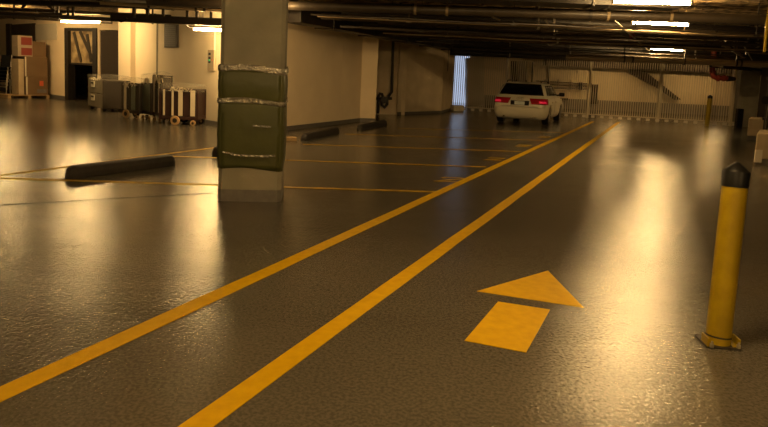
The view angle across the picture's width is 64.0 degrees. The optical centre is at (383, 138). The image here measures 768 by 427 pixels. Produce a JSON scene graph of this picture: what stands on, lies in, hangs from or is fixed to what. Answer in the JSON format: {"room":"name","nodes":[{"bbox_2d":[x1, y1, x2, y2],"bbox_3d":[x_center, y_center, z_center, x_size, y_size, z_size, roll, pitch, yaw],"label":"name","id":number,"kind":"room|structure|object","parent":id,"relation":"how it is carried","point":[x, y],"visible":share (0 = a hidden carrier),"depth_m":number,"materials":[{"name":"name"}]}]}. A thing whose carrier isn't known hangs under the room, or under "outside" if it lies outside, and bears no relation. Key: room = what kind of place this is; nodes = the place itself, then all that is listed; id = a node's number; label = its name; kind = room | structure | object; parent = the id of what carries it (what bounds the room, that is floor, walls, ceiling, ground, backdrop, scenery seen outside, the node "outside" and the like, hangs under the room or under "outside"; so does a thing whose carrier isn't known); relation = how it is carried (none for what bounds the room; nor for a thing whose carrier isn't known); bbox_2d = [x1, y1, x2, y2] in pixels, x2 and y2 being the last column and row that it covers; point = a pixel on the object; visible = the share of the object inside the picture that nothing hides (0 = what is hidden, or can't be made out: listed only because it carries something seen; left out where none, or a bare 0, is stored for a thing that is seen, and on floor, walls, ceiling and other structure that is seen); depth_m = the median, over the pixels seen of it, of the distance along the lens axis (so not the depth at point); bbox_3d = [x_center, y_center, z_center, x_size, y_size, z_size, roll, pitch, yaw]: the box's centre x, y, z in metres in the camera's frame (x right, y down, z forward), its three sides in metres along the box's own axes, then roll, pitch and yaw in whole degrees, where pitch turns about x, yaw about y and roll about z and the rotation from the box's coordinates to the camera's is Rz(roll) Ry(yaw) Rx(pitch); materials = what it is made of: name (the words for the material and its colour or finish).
{"room":"parking garage","nodes":[
{"label":"parking garage","id":0,"kind":"room"},
{"bbox_2d":[0,14,117,95],"bbox_3d":[-18.039,-3.981,29.154,22.510,3.300,1.122,7,8,39],"label":"wall","id":1,"kind":"structure","parent":0,"point":[54,49],"depth_m":24.19,"materials":[{"name":"paint"}]},
{"bbox_2d":[6,24,11,91],"bbox_3d":[-16.959,-3.671,27.846,0.587,3.049,0.112,8,8,42],"label":"trim","id":2,"kind":"structure","parent":1,"relation":"attached to","point":[8,26],"depth_m":27.67,"materials":[{"name":"brown"}]},
{"bbox_2d":[11,23,35,58],"bbox_3d":[-15.619,-4.159,26.636,2.978,1.630,0.046,8,8,42],"label":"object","id":3,"kind":"structure","parent":1,"relation":"attached to","point":[28,29],"depth_m":26.46,"materials":[{"name":"brown"}]},
{"bbox_2d":[0,87,64,99],"bbox_3d":[-17.098,-2.243,28.132,12.972,0.140,0.012,8,8,42],"label":"baseboard","id":4,"kind":"structure","parent":1,"relation":"attached to","point":[1,88],"depth_m":24.56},
{"bbox_2d":[35,23,56,39],"bbox_3d":[-13.651,-4.324,24.840,2.319,0.639,0.027,8,8,42],"label":"panel","id":5,"kind":"object","parent":1,"relation":"attached to","point":[42,31],"depth_m":24.79,"materials":[{"name":"beige"}]},
{"bbox_2d":[64,28,96,99],"bbox_3d":[-11.434,-2.826,23.423,1.699,2.764,0.320,5,6,24],"label":"door","id":6,"kind":"structure","parent":1,"relation":"in","point":[80,44],"depth_m":23.42,"materials":[{"name":"brown"}]},
{"bbox_2d":[101,31,117,79],"bbox_3d":[-10.057,-2.642,22.764,1.133,2.668,0.060,5,6,24],"label":"door","id":7,"kind":"structure","parent":1,"relation":"in","point":[109,39],"depth_m":22.73,"materials":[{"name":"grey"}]},
{"bbox_2d":[118,8,135,109],"bbox_3d":[-7.957,-2.583,20.035,1.215,3.300,1.150,8,8,43],"label":"pier","id":8,"kind":"object","parent":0,"point":[126,30],"visible":0.21,"depth_m":19.36,"materials":[{"name":"paint"}]},
{"bbox_2d":[135,9,157,82],"bbox_3d":[-7.087,-2.431,18.945,1.566,3.300,0.460,8,8,43],"label":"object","id":9,"kind":"object","parent":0,"point":[145,33],"visible":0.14,"depth_m":18.82,"materials":[{"name":"paint"}]},
{"bbox_2d":[110,14,220,25],"bbox_3d":[-5.054,-2.780,14.364,2.998,0.216,0.140,4,6,13],"label":"steel beam","id":10,"kind":"structure","parent":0,"point":[113,17],"depth_m":14.28,"materials":[{"name":"metal"}]},
{"bbox_2d":[158,10,220,120],"bbox_3d":[-4.912,-2.115,16.833,4.530,3.300,0.500,8,8,43],"label":"wall","id":11,"kind":"structure","parent":0,"point":[187,64],"depth_m":16.75,"materials":[{"name":"paint"}]},
{"bbox_2d":[156,24,157,74],"bbox_3d":[-6.731,-2.093,18.235,0.084,2.948,0.015,8,8,43],"label":"trim","id":12,"kind":"structure","parent":11,"relation":"attached to","point":[156,24],"depth_m":18.17,"materials":[{"name":"metal"}]},
{"bbox_2d":[164,24,178,47],"bbox_3d":[-6.055,-3.022,17.487,0.768,0.830,0.070,8,8,43],"label":"louvres","id":13,"kind":"object","parent":11,"relation":"attached to","point":[171,32],"visible":0.88,"depth_m":17.43,"materials":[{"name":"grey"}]},
{"bbox_2d":[207,50,215,70],"bbox_3d":[-4.516,-2.049,16.050,0.306,0.545,0.080,8,8,43],"label":"electrical panel","id":14,"kind":"object","parent":11,"relation":"attached to","point":[211,53],"visible":1,"depth_m":16.01,"materials":[{"name":"beige"}]},
{"bbox_2d":[217,0,288,201],"bbox_3d":[-1.498,-0.958,7.148,0.777,3.300,0.866,2,6,-8],"label":"concrete column","id":15,"kind":"structure","parent":0,"point":[252,99],"depth_m":6.88,"materials":[{"name":"grey concrete"}]},
{"bbox_2d":[287,23,342,125],"bbox_3d":[-2.479,-1.965,16.443,0.967,3.300,4.894,5,6,22],"label":"wall","id":16,"kind":"structure","parent":0,"point":[314,56],"depth_m":16.61,"materials":[{"name":"paint"}]},
{"bbox_2d":[287,120,339,130],"bbox_3d":[-2.172,-0.326,16.247,0.012,0.110,4.514,5,6,22],"label":"baseboard","id":17,"kind":"structure","parent":16,"relation":"attached to","point":[294,127],"depth_m":16.76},
{"bbox_2d":[340,33,378,119],"bbox_3d":[-0.896,-2.194,19.343,2.058,3.300,1.367,-2,8,-40],"label":"wall pier","id":18,"kind":"object","parent":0,"point":[360,53],"visible":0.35,"depth_m":19.33,"materials":[{"name":"paint"}]},
{"bbox_2d":[0,87,767,426],"bbox_3d":[-1.004,0.055,14.588,46.000,0.200,49.000,3,6,0],"label":"floor","id":19,"kind":"structure","parent":0,"point":[627,226],"depth_m":4.69,"materials":[{"name":"concrete"}]},
{"bbox_2d":[0,94,48,97],"bbox_3d":[-14.155,-1.696,24.198,0.960,0.125,1.492,7,8,39],"label":"wooden pallet","id":20,"kind":"object","parent":19,"relation":"on","point":[1,95],"visible":0.68,"depth_m":23.82,"materials":[{"name":"brown wood"}]},
{"bbox_2d":[11,59,23,94],"bbox_3d":[-14.247,-2.428,23.922,0.700,1.375,0.198,7,8,39],"label":"carton","id":21,"kind":"object","parent":20,"relation":"on","point":[17,65],"visible":1,"depth_m":23.75,"materials":[{"name":"beige cardboard"}]},
{"bbox_2d":[24,76,47,94],"bbox_3d":[-13.942,-2.128,24.391,0.860,0.710,0.809,7,8,39],"label":"carton","id":22,"kind":"object","parent":20,"relation":"on","point":[32,85],"visible":0.73,"depth_m":24.10,"materials":[{"name":"brown"}]},
{"bbox_2d":[16,56,47,76],"bbox_3d":[-13.921,-2.861,24.302,0.858,0.765,0.845,7,8,39],"label":"carton","id":23,"kind":"object","parent":22,"relation":"on","point":[33,66],"visible":0.85,"depth_m":24.02,"materials":[{"name":"beige"}]},
{"bbox_2d":[12,46,32,56],"bbox_3d":[-14.020,-3.398,23.834,0.608,0.388,0.522,7,8,39],"label":"printed box","id":24,"kind":"object","parent":23,"relation":"on","point":[26,51],"visible":0.98,"depth_m":23.64,"materials":[{"name":"beige"}]},
{"bbox_2d":[12,35,31,46],"bbox_3d":[-14.002,-3.792,23.793,0.608,0.402,0.522,7,8,39],"label":"printed box","id":25,"kind":"object","parent":24,"relation":"on","point":[17,40],"visible":0.9,"depth_m":23.59,"materials":[{"name":"beige"}]},
{"bbox_2d":[32,41,45,56],"bbox_3d":[-13.742,-3.541,24.284,0.600,0.602,0.503,7,8,39],"label":"carton","id":26,"kind":"object","parent":23,"relation":"on","point":[38,48],"visible":0.66,"depth_m":24.09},
{"bbox_2d":[0,147,213,175],"bbox_3d":[-3.982,0.300,9.923,0.074,0.003,5.235,5,6,25],"label":"parking line","id":27,"kind":"object","parent":19,"relation":"on","point":[212,147],"visible":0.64,"depth_m":8.79,"materials":[{"name":"yellow paint"}]},
{"bbox_2d":[7,193,207,204],"bbox_3d":[-3.103,0.665,6.792,2.443,0.002,0.024,-1,7,-30],"label":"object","id":28,"kind":"structure","parent":19,"relation":"on","point":[199,193],"depth_m":6.78,"materials":[{"name":"paint"}]},
{"bbox_2d":[88,77,129,111],"bbox_3d":[-8.704,-1.472,19.427,0.892,1.150,1.584,-3,8,-42],"label":"storage cabinet","id":29,"kind":"object","parent":19,"relation":"on","point":[104,94],"visible":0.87,"depth_m":18.91,"materials":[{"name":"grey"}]},
{"bbox_2d":[65,154,174,178],"bbox_3d":[-3.655,0.367,8.665,0.207,0.161,1.748,6,7,28],"label":"wheel stop","id":30,"kind":"object","parent":19,"relation":"on","point":[132,164],"visible":1,"depth_m":8.47,"materials":[{"name":"rubber"}]},
{"bbox_2d":[121,82,148,118],"bbox_3d":[-6.956,-1.159,17.184,0.676,1.146,0.468,5,6,22],"label":"wheeled cart","id":31,"kind":"object","parent":19,"relation":"on","point":[131,95],"visible":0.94,"depth_m":17.05,"materials":[{"name":"brown"}]},
{"bbox_2d":[141,78,158,119],"bbox_3d":[-6.422,-1.181,16.980,0.411,1.278,0.801,-3,8,-41],"label":"wheeled cart","id":32,"kind":"object","parent":19,"relation":"on","point":[147,87],"visible":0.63,"depth_m":16.81,"materials":[{"name":"brown"}]},
{"bbox_2d":[152,75,172,121],"bbox_3d":[-5.956,-1.148,16.510,0.590,1.352,0.372,8,8,43],"label":"wheeled cart","id":33,"kind":"object","parent":19,"relation":"on","point":[161,81],"visible":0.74,"depth_m":16.48,"materials":[{"name":"brown"}]},
{"bbox_2d":[159,87,205,125],"bbox_3d":[-5.232,-0.930,16.023,1.098,1.083,0.862,3,6,0],"label":"wheeled cart","id":34,"kind":"object","parent":19,"relation":"on","point":[177,104],"visible":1,"depth_m":15.68,"materials":[{"name":"brown"}]},
{"bbox_2d":[0,177,434,191],"bbox_3d":[-2.245,0.588,7.909,5.885,0.002,0.094,2,6,-4],"label":"parking line","id":35,"kind":"object","parent":19,"relation":"on","point":[0,177],"visible":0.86,"depth_m":7.88,"materials":[{"name":"yellow paint"}]},
{"bbox_2d":[0,121,592,401],"bbox_3d":[2.797,0.327,12.613,0.131,0.003,27.749,5,6,24],"label":"lane line","id":36,"kind":"object","parent":19,"relation":"on","point":[32,379],"visible":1,"depth_m":3.87,"materials":[{"name":"yellow paint"}]},
{"bbox_2d":[301,127,338,140],"bbox_3d":[-1.480,-0.140,14.565,0.207,0.150,2.300,4,6,14],"label":"wheel stop","id":37,"kind":"object","parent":19,"relation":"on","point":[334,130],"visible":1,"depth_m":14.21,"materials":[{"name":"rubber"}]},
{"bbox_2d":[173,156,485,166],"bbox_3d":[-1.063,0.378,10.449,5.683,0.002,0.093,2,6,-4],"label":"parking line","id":38,"kind":"object","parent":19,"relation":"on","point":[173,156],"visible":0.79,"depth_m":10.49,"materials":[{"name":"yellow paint"}]},
{"bbox_2d":[357,120,386,129],"bbox_3d":[-0.320,-0.417,17.743,0.207,0.150,2.300,4,6,17],"label":"wheel stop","id":39,"kind":"object","parent":19,"relation":"on","point":[364,126],"visible":1,"depth_m":17.40,"materials":[{"name":"rubber"}]},
{"bbox_2d":[178,122,619,426],"bbox_3d":[3.897,0.358,12.793,0.131,0.003,28.545,5,6,24],"label":"lane line","id":40,"kind":"object","parent":19,"relation":"on","point":[214,413],"visible":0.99,"depth_m":3.60,"materials":[{"name":"yellow paint"}]},
{"bbox_2d":[303,144,520,151],"bbox_3d":[0.633,0.189,13.015,4.660,0.002,0.094,2,6,-6],"label":"stall line","id":41,"kind":"object","parent":19,"relation":"on","point":[303,144],"visible":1,"depth_m":12.99,"materials":[{"name":"yellow paint"}]},
{"bbox_2d":[356,134,546,140],"bbox_3d":[1.637,-0.044,15.696,5.267,0.002,0.096,2,6,-7],"label":"stall line","id":42,"kind":"object","parent":19,"relation":"on","point":[356,134],"visible":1,"depth_m":15.68,"materials":[{"name":"yellow paint"}]},
{"bbox_2d":[450,105,463,111],"bbox_3d":[3.384,-1.418,28.389,0.550,0.280,0.350,0,6,-23],"label":"plastic tub","id":43,"kind":"object","parent":19,"relation":"on","point":[460,108],"visible":0.99,"depth_m":28.24,"materials":[{"name":"beige"}]},
{"bbox_2d":[465,58,483,105],"bbox_3d":[5.313,-3.370,36.070,1.164,2.752,0.900,3,6,0],"label":"gate","id":44,"kind":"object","parent":19,"relation":"on","point":[468,66],"depth_m":35.65,"materials":[{"name":"metal"}]},
{"bbox_2d":[465,271,583,352],"bbox_3d":[0.948,1.116,4.192,0.685,0.003,1.623,7,7,37],"label":"painted arrow","id":45,"kind":"object","parent":19,"relation":"on","point":[509,326],"visible":1,"depth_m":3.99,"materials":[{"name":"yellow paint"}]},
{"bbox_2d":[494,79,564,124],"bbox_3d":[5.679,-1.461,23.484,2.265,1.580,4.954,5,6,19],"label":"station wagon","id":46,"kind":"object","parent":19,"relation":"on","point":[515,99],"visible":1,"depth_m":21.46,"materials":[{"name":"beige paint"}]},
{"bbox_2d":[494,96,510,102],"bbox_3d":[4.133,-1.384,21.625,0.656,0.202,0.184,8,8,44],"label":"tail lamp","id":47,"kind":"object","parent":46,"relation":"attached to","point":[498,99],"depth_m":21.55,"materials":[{"name":"red"}]},
{"bbox_2d":[530,98,548,104],"bbox_3d":[5.341,-1.277,21.117,0.656,0.202,0.199,3,6,0],"label":"tail lamp","id":48,"kind":"object","parent":46,"relation":"attached to","point":[533,101],"depth_m":21.09,"materials":[{"name":"red"}]},
{"bbox_2d":[451,55,736,125],"bbox_3d":[9.187,-2.373,27.651,12.380,2.850,0.165,4,6,14],"label":"fence","id":49,"kind":"object","parent":19,"relation":"on","point":[508,60],"visible":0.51,"depth_m":27.31,"materials":[{"name":"beige"}]},
{"bbox_2d":[704,95,712,125],"bbox_3d":[13.643,-1.203,25.850,0.212,1.298,0.192,3,6,0],"label":"bollard","id":50,"kind":"object","parent":19,"relation":"on","point":[709,100],"visible":1,"depth_m":25.79,"materials":[{"name":"yellow plastic"}]},
{"bbox_2d":[695,162,750,350],"bbox_3d":[2.024,0.681,3.645,0.237,1.091,0.254,3,6,0],"label":"bollard","id":51,"kind":"object","parent":19,"relation":"on","point":[735,179],"visible":1,"depth_m":3.60,"materials":[{"name":"yellow plastic"}]},
{"bbox_2d":[734,108,743,127],"bbox_3d":[14.594,-0.853,25.282,0.240,0.800,0.200,3,6,0],"label":"bollard","id":52,"kind":"object","parent":19,"relation":"on","point":[739,113],"visible":1,"depth_m":25.20,"materials":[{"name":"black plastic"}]},
{"bbox_2d":[747,117,763,139],"bbox_3d":[12.793,-0.295,19.691,2.890,0.680,1.135,3,6,0],"label":"concrete barrier","id":53,"kind":"object","parent":19,"relation":"on","point":[755,124],"visible":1,"depth_m":19.16,"materials":[{"name":"concrete"}]},
{"bbox_2d":[754,130,767,164],"bbox_3d":[8.984,0.202,13.330,2.669,0.660,1.379,3,6,0],"label":"concrete barrier","id":54,"kind":"object","parent":19,"relation":"on","point":[761,149],"visible":1,"depth_m":12.67,"materials":[{"name":"beige"}]},
{"bbox_2d":[761,77,767,129],"bbox_3d":[10.804,-1.355,17.303,0.481,3.101,0.199,-3,8,-45],"label":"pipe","id":55,"kind":"object","parent":19,"relation":"on","point":[764,100],"visible":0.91,"depth_m":17.42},
{"bbox_2d":[0,0,767,49],"bbox_3d":[-0.847,-3.423,14.228,46.000,0.200,49.000,3,6,0],"label":"ceiling","id":56,"kind":"structure","parent":0,"point":[698,6],"depth_m":14.39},
{"bbox_2d":[0,5,112,23],"bbox_3d":[-10.887,-4.008,19.293,4.505,0.578,0.156,2,6,-7],"label":"ceiling pipe","id":57,"kind":"object","parent":56,"relation":"hanging from","point":[1,16],"visible":0.45,"depth_m":19.27,"materials":[{"name":"metal"}]},
{"bbox_2d":[60,18,101,23],"bbox_3d":[-8.805,-3.712,17.854,1.420,0.684,0.057,4,6,16],"label":"fluorescent light","id":58,"kind":"object","parent":56,"relation":"hanging from","point":[61,19],"visible":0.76,"depth_m":17.87,"materials":[{"name":"beige"}]},
{"bbox_2d":[0,6,170,15],"bbox_3d":[-8.254,-3.764,17.551,7.748,0.468,0.136,3,6,0],"label":"ceiling pipe","id":59,"kind":"object","parent":56,"relation":"hanging from","point":[36,10],"visible":0.53,"depth_m":17.54,"materials":[{"name":"metal"}]},
{"bbox_2d":[0,6,174,24],"bbox_3d":[-7.840,-3.582,16.938,7.021,0.668,0.136,2,6,-9],"label":"ceiling pipe","id":60,"kind":"object","parent":56,"relation":"hanging from","point":[58,11],"visible":0.44,"depth_m":16.76,"materials":[{"name":"metal"}]},
{"bbox_2d":[62,0,146,3],"bbox_3d":[-6.852,-3.257,13.899,6.848,0.270,0.650,3,6,5],"label":"air duct","id":61,"kind":"object","parent":56,"relation":"hanging from","point":[118,1],"visible":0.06,"depth_m":13.89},
{"bbox_2d":[0,0,220,10],"bbox_3d":[-7.130,-3.438,14.980,7.028,0.488,0.176,3,6,7],"label":"ceiling pipe","id":62,"kind":"object","parent":56,"relation":"hanging from","point":[51,3],"visible":0.6,"depth_m":15.01,"materials":[{"name":"metal"}]},
{"bbox_2d":[100,1,220,12],"bbox_3d":[-4.831,-3.183,13.837,2.883,0.553,0.106,1,6,-14],"label":"ceiling pipe","id":63,"kind":"object","parent":56,"relation":"hanging from","point":[195,9],"visible":0.75,"depth_m":13.80,"materials":[{"name":"metal"}]},
{"bbox_2d":[186,25,220,30],"bbox_3d":[-4.007,-3.021,14.494,1.346,0.937,0.438,3,6,0],"label":"fluorescent light","id":64,"kind":"object","parent":56,"relation":"hanging from","point":[195,27],"visible":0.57,"depth_m":14.68,"materials":[{"name":"beige"}]},
{"bbox_2d":[298,0,536,7],"bbox_3d":[6.644,-2.690,13.163,16.968,0.368,0.136,3,6,0],"label":"ceiling pipe","id":65,"kind":"object","parent":56,"relation":"hanging from","point":[298,0],"visible":0.12,"depth_m":13.13,"materials":[{"name":"silver metal"}]},
{"bbox_2d":[146,0,766,24],"bbox_3d":[4.031,-2.551,11.727,18.173,0.583,0.226,3,6,8],"label":"ceiling pipe","id":66,"kind":"object","parent":56,"relation":"hanging from","point":[413,9],"visible":0.87,"depth_m":11.90,"materials":[{"name":"metal"}]},
{"bbox_2d":[365,0,646,10],"bbox_3d":[1.729,-2.837,12.316,7.201,0.230,0.650,3,6,1],"label":"air duct","id":67,"kind":"object","parent":56,"relation":"hanging from","point":[483,4],"visible":0.22,"depth_m":12.52,"materials":[{"name":"metal"}]},
{"bbox_2d":[311,0,763,36],"bbox_3d":[4.290,-2.569,12.479,11.540,0.678,0.080,3,6,0],"label":"conduit","id":68,"kind":"object","parent":56,"relation":"hanging from","point":[389,18],"visible":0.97,"depth_m":12.50,"materials":[{"name":"metal"}]},
{"bbox_2d":[317,1,763,36],"bbox_3d":[5.638,-2.657,13.605,14.225,0.614,0.084,3,6,0],"label":"conduit","id":69,"kind":"object","parent":56,"relation":"hanging from","point":[400,20],"visible":0.64,"depth_m":13.62,"materials":[{"name":"metal"}]},
{"bbox_2d":[321,7,767,38],"bbox_3d":[6.843,-2.647,14.003,16.567,0.608,0.176,3,6,1],"label":"ceiling pipe","id":70,"kind":"object","parent":56,"relation":"hanging from","point":[322,18],"visible":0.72,"depth_m":14.02,"materials":[{"name":"silver metal"}]},
{"bbox_2d":[419,0,681,10],"bbox_3d":[1.218,-2.596,10.835,7.801,0.350,0.550,3,6,1],"label":"ceiling pipe","id":71,"kind":"object","parent":56,"relation":"hanging from","point":[585,4],"visible":0.94,"depth_m":10.65,"materials":[{"name":"metal"}]},
{"bbox_2d":[341,8,764,32],"bbox_3d":[7.551,-2.799,14.957,17.165,0.438,0.236,3,6,0],"label":"ceiling pipe","id":72,"kind":"object","parent":56,"relation":"hanging from","point":[487,18],"visible":0.42,"depth_m":14.88,"materials":[{"name":"silver metal"}]},
{"bbox_2d":[340,2,767,46],"bbox_3d":[5.737,-2.710,14.735,13.563,0.733,0.088,3,6,0],"label":"conduit","id":73,"kind":"object","parent":56,"relation":"hanging from","point":[341,26],"visible":0.92,"depth_m":14.75,"materials":[{"name":"metal"}]},
{"bbox_2d":[361,25,767,47],"bbox_3d":[7.774,-2.793,16.038,16.720,0.653,0.146,3,6,-1],"label":"ceiling pipe","id":74,"kind":"object","parent":56,"relation":"hanging from","point":[361,25],"visible":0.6,"depth_m":16.00,"materials":[{"name":"silver metal"}]},
{"bbox_2d":[363,21,767,42],"bbox_3d":[5.855,-2.914,15.847,12.772,0.545,0.083,3,6,0],"label":"conduit","id":75,"kind":"object","parent":56,"relation":"hanging from","point":[645,35],"visible":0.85,"depth_m":15.86,"materials":[{"name":"metal"}]},
{"bbox_2d":[378,22,767,42],"bbox_3d":[7.983,-2.966,16.848,16.317,0.458,0.216,3,6,0],"label":"ceiling pipe","id":76,"kind":"object","parent":56,"relation":"hanging from","point":[385,23],"visible":0.2,"depth_m":16.78,"materials":[{"name":"silver metal"}]},
{"bbox_2d":[383,21,767,50],"bbox_3d":[6.210,-2.942,16.980,12.469,0.690,0.084,3,6,0],"label":"conduit","id":77,"kind":"object","parent":56,"relation":"hanging from","point":[447,35],"visible":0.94,"depth_m":16.99,"materials":[{"name":"metal"}]},
{"bbox_2d":[393,32,767,52],"bbox_3d":[8.205,-2.941,17.773,15.872,0.678,0.156,3,6,1],"label":"ceiling pipe","id":78,"kind":"object","parent":56,"relation":"hanging from","point":[398,35],"visible":0.69,"depth_m":17.79,"materials":[{"name":"silver metal"}]},
{"bbox_2d":[406,31,767,48],"bbox_3d":[8.412,-3.082,18.744,15.469,0.578,0.276,3,6,0],"label":"ceiling pipe","id":79,"kind":"object","parent":56,"relation":"hanging from","point":[406,31],"visible":0.09,"depth_m":18.65,"materials":[{"name":"silver metal"}]},
{"bbox_2d":[415,40,767,57],"bbox_3d":[7.580,-3.092,19.234,13.177,0.733,0.080,3,6,0],"label":"conduit","id":80,"kind":"object","parent":56,"relation":"hanging from","point":[475,43],"visible":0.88,"depth_m":19.25,"materials":[{"name":"metal"}]},
{"bbox_2d":[429,34,767,53],"bbox_3d":[8.023,-3.283,20.345,13.036,0.544,0.078,3,6,0],"label":"conduit","id":81,"kind":"object","parent":56,"relation":"hanging from","point":[570,34],"visible":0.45,"depth_m":20.36,"materials":[{"name":"metal"}]},
{"bbox_2d":[439,28,767,43],"bbox_3d":[9.418,-3.383,20.920,15.488,0.338,0.236,3,6,0],"label":"ceiling pipe","id":82,"kind":"object","parent":56,"relation":"hanging from","point":[439,28],"visible":0.05,"depth_m":20.86,"materials":[{"name":"silver metal"}]},
{"bbox_2d":[441,41,767,59],"bbox_3d":[8.218,-3.317,21.476,12.417,0.691,0.087,3,6,0],"label":"conduit","id":83,"kind":"object","parent":56,"relation":"hanging from","point":[720,56],"visible":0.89,"depth_m":21.48,"materials":[{"name":"metal"}]},
{"bbox_2d":[461,44,748,57],"bbox_3d":[8.254,-3.471,22.599,11.465,0.613,0.078,3,6,0],"label":"conduit","id":84,"kind":"object","parent":56,"relation":"hanging from","point":[461,44],"visible":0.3,"depth_m":22.60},
{"bbox_2d":[452,45,767,60],"bbox_3d":[9.863,-3.350,22.932,14.595,0.778,0.196,3,6,0],"label":"ceiling pipe","id":85,"kind":"object","parent":56,"relation":"hanging from","point":[456,48],"visible":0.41,"depth_m":22.89,"materials":[{"name":"silver metal"}]},
{"bbox_2d":[459,40,767,58],"bbox_3d":[9.069,-3.556,25.076,12.610,0.410,0.950,3,6,2],"label":"ceiling pipe","id":86,"kind":"object","parent":56,"relation":"hanging from","point":[460,41],"visible":0.16,"depth_m":24.63,"materials":[{"name":"metal"}]},
{"bbox_2d":[612,0,692,4],"bbox_3d":[4.292,-2.393,9.820,1.216,0.480,0.057,3,6,9],"label":"fluorescent light","id":87,"kind":"object","parent":56,"relation":"hanging from","point":[671,2],"visible":1,"depth_m":9.81,"materials":[{"name":"beige"}]},
{"bbox_2d":[631,9,689,25],"bbox_3d":[5.866,-2.655,13.031,1.222,0.480,0.057,3,6,1],"label":"fluorescent light","id":88,"kind":"object","parent":56,"relation":"hanging from","point":[632,22],"visible":0.53,"depth_m":13.03,"materials":[{"name":"beige"}]},
{"bbox_2d":[566,36,767,67],"bbox_3d":[9.513,-3.035,20.813,6.419,0.998,0.236,4,6,11],"label":"ceiling pipe","id":89,"kind":"object","parent":56,"relation":"hanging from","point":[735,63],"visible":0.91,"depth_m":20.75,"materials":[{"name":"metal"}]},
{"bbox_2d":[709,51,735,80],"bbox_3d":[13.449,-2.999,24.359,1.035,1.448,0.260,3,6,0],"label":"pipe","id":90,"kind":"object","parent":56,"relation":"hanging from","point":[712,71],"visible":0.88,"depth_m":24.33,"materials":[{"name":"red"}]},
{"bbox_2d":[763,10,767,51],"bbox_3d":[6.452,-2.025,10.317,0.083,1.123,0.050,3,6,0],"label":"strap","id":91,"kind":"object","parent":56,"relation":"hanging from","point":[766,23],"visible":1,"depth_m":10.33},
{"bbox_2d":[376,39,407,114],"bbox_3d":[-0.341,-2.628,23.777,2.627,3.300,0.571,1,6,-18],"label":"wall","id":92,"kind":"structure","parent":0,"point":[385,46],"depth_m":23.68,"materials":[{"name":"paint"}]},
{"bbox_2d":[376,42,394,113],"bbox_3d":[0.051,-2.361,23.407,0.646,2.812,0.187,3,6,0],"label":"riser pipe","id":93,"kind":"object","parent":92,"relation":"attached to","point":[380,100],"visible":0.91,"depth_m":23.45,"materials":[{"name":"metal"}]},
{"bbox_2d":[75,56,721,94],"bbox_3d":[-0.820,-4.011,36.938,46.000,3.300,0.300,3,6,0],"label":"wall","id":94,"kind":"structure","parent":0,"point":[487,64],"depth_m":36.80,"materials":[{"name":"paint"}]},
{"bbox_2d":[511,61,517,80],"bbox_3d":[7.775,-3.304,36.749,0.569,2.702,0.100,3,6,0],"label":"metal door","id":95,"kind":"structure","parent":94,"relation":"in","point":[513,73],"depth_m":36.63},
{"bbox_2d":[518,61,526,81],"bbox_3d":[8.293,-3.289,36.708,0.690,2.726,0.180,3,6,0],"label":"wall panel","id":96,"kind":"object","parent":94,"relation":"attached to","point":[520,63],"visible":0.29,"depth_m":36.54,"materials":[{"name":"brown"}]},
{"bbox_2d":[589,84,597,103],"bbox_3d":[12.503,-2.674,36.717,0.567,1.177,0.270,3,6,0],"label":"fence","id":97,"kind":"object","parent":94,"relation":"attached to","point":[595,85],"visible":0.48,"depth_m":36.59,"materials":[{"name":"brown"}]},
{"bbox_2d":[484,95,729,115],"bbox_3d":[13.557,-1.998,36.867,17.093,0.600,0.120,3,6,0],"label":"fence","id":98,"kind":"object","parent":94,"relation":"attached to","point":[487,98],"depth_m":36.81,"materials":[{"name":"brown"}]},
{"bbox_2d":[529,65,732,105],"bbox_3d":[15.296,-3.168,36.776,13.300,1.900,0.006,3,6,0],"label":"cladding","id":99,"kind":"object","parent":94,"relation":"attached to","point":[538,67],"visible":0.5,"depth_m":36.77,"materials":[{"name":"beige"}]},
{"bbox_2d":[536,80,587,89],"bbox_3d":[10.720,-3.214,36.639,3.367,0.691,0.120,3,6,0],"label":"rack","id":100,"kind":"object","parent":99,"relation":"attached to","point":[536,80],"visible":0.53,"depth_m":36.59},
{"bbox_2d":[543,59,761,73],"bbox_3d":[15.808,-4.451,36.262,12.616,0.780,0.700,3,6,0],"label":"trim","id":101,"kind":"structure","parent":94,"relation":"attached to","point":[547,62],"depth_m":35.94,"materials":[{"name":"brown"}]},
{"bbox_2d":[629,69,680,99],"bbox_3d":[16.087,-3.261,36.544,3.179,1.761,0.220,3,6,0],"label":"stringer","id":102,"kind":"object","parent":94,"relation":"attached to","point":[635,72],"visible":0.5,"depth_m":36.42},
{"bbox_2d":[396,42,453,114],"bbox_3d":[2.123,-3.075,29.171,2.288,3.300,11.414,3,6,8],"label":"wall","id":103,"kind":"structure","parent":0,"point":[429,82],"depth_m":25.04,"materials":[{"name":"paint"}]},
{"bbox_2d":[288,0,458,49],"bbox_3d":[0.335,-3.322,19.108,0.550,0.566,11.716,5,6,24],"label":"air duct","id":104,"kind":"object","parent":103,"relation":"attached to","point":[303,18],"visible":0.38,"depth_m":16.05,"materials":[{"name":"metal"}]},
{"bbox_2d":[397,111,440,114],"bbox_3d":[1.471,-1.065,24.975,0.012,0.110,3.028,7,8,39],"label":"baseboard","id":105,"kind":"structure","parent":103,"relation":"attached to","point":[417,112],"depth_m":25.04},
{"bbox_2d":[732,67,761,126],"bbox_3d":[15.575,-2.182,26.394,0.734,3.300,0.982,5,6,18],"label":"wall pier","id":106,"kind":"object","parent":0,"point":[747,82],"visible":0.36,"depth_m":25.99,"materials":[{"name":"concrete"}]},
{"bbox_2d":[757,67,767,117],"bbox_3d":[18.663,-1.821,24.255,6.477,3.300,5.800,3,6,0],"label":"wall","id":107,"kind":"structure","parent":0,"point":[764,81],"depth_m":25.10,"materials":[{"name":"brown"}]},
{"bbox_2d":[709,65,761,71],"bbox_3d":[15.446,-2.873,25.533,6.970,0.100,0.530,-2,7,-37],"label":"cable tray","id":108,"kind":"object","parent":107,"relation":"attached to","point":[712,66],"visible":0.88,"depth_m":24.32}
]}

